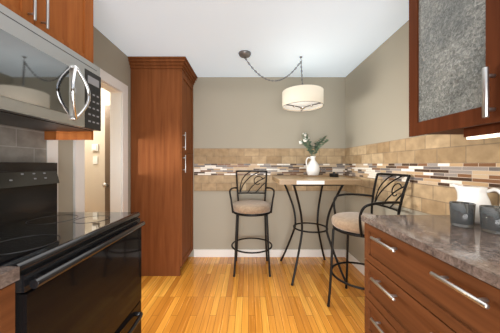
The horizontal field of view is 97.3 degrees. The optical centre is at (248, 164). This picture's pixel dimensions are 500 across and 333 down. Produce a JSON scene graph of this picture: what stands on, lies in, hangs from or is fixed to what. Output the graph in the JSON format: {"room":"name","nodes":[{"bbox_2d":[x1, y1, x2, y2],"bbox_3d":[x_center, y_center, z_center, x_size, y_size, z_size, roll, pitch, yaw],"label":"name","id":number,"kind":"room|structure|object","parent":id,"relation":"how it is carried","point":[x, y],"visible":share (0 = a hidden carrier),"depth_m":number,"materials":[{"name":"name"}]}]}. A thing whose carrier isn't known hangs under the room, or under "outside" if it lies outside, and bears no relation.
{"room":"kitchen","nodes":[
{"label":"kitchen","id":0,"kind":"room"},
{"bbox_2d":[58,26,130,211],"bbox_3d":[-1.388,0.035,0.657,0.100,2.460,4.714,0,0,0],"label":"wall","id":1,"kind":"structure","parent":0,"point":[107,56],"depth_m":1.99,"materials":[{"name":"beige paint"}]},
{"bbox_2d":[0,124,57,211],"bbox_3d":[-1.333,0.240,0.468,0.010,1.850,2.135,0,0,0],"label":"backsplash","id":2,"kind":"structure","parent":1,"relation":"attached to","point":[17,144],"depth_m":1.32,"materials":[{"name":"grey tile"}]},
{"bbox_2d":[0,0,92,139],"bbox_3d":[-1.155,-0.647,0.425,0.345,0.975,2.050,0,0,0],"label":"upper cabinet","id":3,"kind":"object","parent":1,"relation":"attached to","point":[69,22],"visible":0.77,"depth_m":1.26,"materials":[{"name":"brown wood"}]},
{"bbox_2d":[0,4,100,130],"bbox_3d":[-1.116,-0.417,1.052,0.419,0.413,0.751,0,0,0],"label":"over-the-range microwave","id":4,"kind":"object","parent":3,"relation":"attached to","point":[46,85],"visible":1,"depth_m":1.04,"materials":[{"name":"silver metal"}]},
{"bbox_2d":[73,68,127,211],"bbox_3d":[-1.388,0.205,2.044,0.136,2.120,0.732,0,0,0],"label":"door frame","id":5,"kind":"structure","parent":1,"relation":"attached to","point":[118,90],"depth_m":2.31,"materials":[{"name":"white"}]},
{"bbox_2d":[102,105,109,211],"bbox_3d":[-1.663,0.248,2.841,0.405,2.026,0.115,0,0,0],"label":"door leaf","id":6,"kind":"structure","parent":1,"relation":"in","point":[107,107],"depth_m":2.86,"materials":[{"name":"wood"}]},
{"bbox_2d":[92,144,98,163],"bbox_3d":[-2.015,-0.135,2.889,0.080,0.260,0.022,0,0,0],"label":"switch","id":7,"kind":"object","parent":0,"point":[95,147],"depth_m":2.89,"materials":[{"name":"white plastic"}]},
{"bbox_2d":[93,0,408,76],"bbox_3d":[-0.006,-1.245,0.657,2.864,0.100,4.914,0,0,0],"label":"ceiling","id":8,"kind":"structure","parent":0,"point":[332,38],"depth_m":1.97,"materials":[{"name":"white paint"}]},
{"bbox_2d":[238,50,323,111],"bbox_3d":[0.358,-0.903,2.445,0.931,0.582,0.446,0,0,0],"label":"pendant lamp","id":9,"kind":"object","parent":8,"relation":"hanging from","point":[299,98],"visible":1,"depth_m":2.31,"materials":[{"name":"white fabric"}]},
{"bbox_2d":[141,257,365,332],"bbox_3d":[-0.887,1.315,0.907,4.626,0.100,5.414,0,0,0],"label":"floor","id":10,"kind":"structure","parent":0,"point":[206,297],"depth_m":2.09,"materials":[{"name":"brown wood"}]},
{"bbox_2d":[0,266,19,332],"bbox_3d":[-1.014,0.787,0.034,0.639,0.955,1.268,0,0,0],"label":"base cabinet","id":11,"kind":"object","parent":10,"relation":"on","point":[9,275],"visible":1,"depth_m":0.64,"materials":[{"name":"brown wood"}]},
{"bbox_2d":[0,162,144,332],"bbox_3d":[-0.984,0.627,1.050,0.685,1.276,0.756,0,0,0],"label":"range","id":12,"kind":"object","parent":10,"relation":"on","point":[80,272],"visible":1,"depth_m":1.04,"materials":[{"name":"black ceramic"}]},
{"bbox_2d":[85,88,109,211],"bbox_3d":[-2.319,0.035,1.900,1.762,2.460,2.200,0,0,0],"label":"wall","id":13,"kind":"structure","parent":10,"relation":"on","point":[94,173],"depth_m":2.90,"materials":[{"name":"beige paint"}]},
{"bbox_2d":[128,56,197,275],"bbox_3d":[-1.016,0.036,2.721,0.637,2.457,0.578,0,0,0],"label":"pantry cabinet","id":14,"kind":"object","parent":10,"relation":"on","point":[161,86],"visible":0.99,"depth_m":2.49,"materials":[{"name":"brown wood"}]},
{"bbox_2d":[229,170,274,276],"bbox_3d":[0.040,0.674,2.706,0.541,1.182,0.564,0,0,0],"label":"bar stool","id":15,"kind":"object","parent":10,"relation":"on","point":[249,208],"visible":1,"depth_m":2.54,"materials":[{"name":"black metal"}]},
{"bbox_2d":[272,176,361,285],"bbox_3d":[0.730,0.710,2.568,0.835,1.110,0.708,0,0,0],"label":"bistro table","id":16,"kind":"object","parent":10,"relation":"on","point":[295,181],"visible":0.94,"depth_m":2.40,"materials":[{"name":"brown wood"}]},
{"bbox_2d":[300,174,328,176],"bbox_3d":[0.810,0.143,2.730,0.300,0.023,0.220,0,0,0],"label":"tray","id":17,"kind":"object","parent":16,"relation":"on","point":[301,175],"visible":0.95,"depth_m":2.62,"materials":[{"name":"brown wood"}]},
{"bbox_2d":[299,133,327,174],"bbox_3d":[0.820,-0.119,2.713,0.388,0.524,0.213,0,0,-15],"label":"flower vase","id":18,"kind":"object","parent":17,"relation":"on","point":[312,168],"visible":0.98,"depth_m":2.69,"materials":[{"name":"white ceramic"}]},
{"bbox_2d":[329,172,338,176],"bbox_3d":[1.045,0.123,2.690,0.110,0.062,0.110,0,0,0],"label":"box","id":19,"kind":"object","parent":16,"relation":"on","point":[333,174],"visible":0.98,"depth_m":2.65,"materials":[{"name":"black"}]},
{"bbox_2d":[327,173,410,306],"bbox_3d":[1.002,0.674,1.955,0.614,1.182,0.600,0,0,0],"label":"bar stool","id":20,"kind":"object","parent":10,"relation":"on","point":[348,223],"visible":0.72,"depth_m":1.92,"materials":[{"name":"black metal"}]},
{"bbox_2d":[361,215,499,332],"bbox_3d":[0.983,0.786,0.368,0.662,0.957,1.937,0,0,0],"label":"base cabinet","id":21,"kind":"object","parent":10,"relation":"on","point":[424,273],"visible":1,"depth_m":0.90,"materials":[{"name":"brown wood"}]},
{"bbox_2d":[449,201,475,227],"bbox_3d":[1.068,0.250,1.100,0.097,0.115,0.097,0,0,0],"label":"tumbler","id":22,"kind":"object","parent":21,"relation":"on","point":[462,214],"visible":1,"depth_m":1.07,"materials":[{"name":"grey glass"}]},
{"bbox_2d":[451,183,499,223],"bbox_3d":[1.205,0.206,1.169,0.156,0.202,0.157,0,0,0],"label":"pitcher","id":23,"kind":"object","parent":21,"relation":"on","point":[472,194],"visible":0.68,"depth_m":1.13,"materials":[{"name":"white ceramic"}]},
{"bbox_2d":[479,205,499,234],"bbox_3d":[1.112,0.250,0.995,0.097,0.115,0.097,0,0,0],"label":"tumbler","id":24,"kind":"object","parent":21,"relation":"on","point":[489,214],"visible":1,"depth_m":0.98,"materials":[{"name":"grey glass"}]},
{"bbox_2d":[188,77,344,256],"bbox_3d":[-0.006,0.035,3.064,2.864,2.460,0.100,0,0,0],"label":"wall","id":25,"kind":"structure","parent":0,"point":[228,112],"depth_m":3.01,"materials":[{"name":"beige paint"}]},
{"bbox_2d":[194,148,344,190],"bbox_3d":[0.290,0.074,3.008,2.071,0.582,0.012,0,0,0],"label":"tile backsplash","id":26,"kind":"structure","parent":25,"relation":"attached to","point":[215,169],"depth_m":3.00,"materials":[{"name":"tile"}]},
{"bbox_2d":[194,249,364,275],"bbox_3d":[-0.887,1.215,2.187,4.426,0.100,1.654,0,0,0],"label":"baseboard","id":27,"kind":"structure","parent":25,"relation":"attached to","point":[197,252],"depth_m":3.00,"materials":[{"name":"white"}]},
{"bbox_2d":[345,20,428,265],"bbox_3d":[1.376,0.035,0.607,0.100,2.460,4.814,0,0,0],"label":"wall","id":28,"kind":"structure","parent":0,"point":[377,89],"depth_m":2.26,"materials":[{"name":"beige paint"}]},
{"bbox_2d":[345,134,499,214],"bbox_3d":[1.320,0.074,1.202,0.012,0.582,3.604,0,0,0],"label":"tile backsplash","id":29,"kind":"structure","parent":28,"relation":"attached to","point":[432,162],"depth_m":1.62,"materials":[{"name":"tile"}]},
{"bbox_2d":[409,0,499,139],"bbox_3d":[1.133,-0.630,0.386,0.362,1.010,1.971,0,0,0],"label":"upper cabinet","id":30,"kind":"object","parent":28,"relation":"attached to","point":[454,45],"visible":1,"depth_m":1.08,"materials":[{"name":"brown wood"}]}
]}

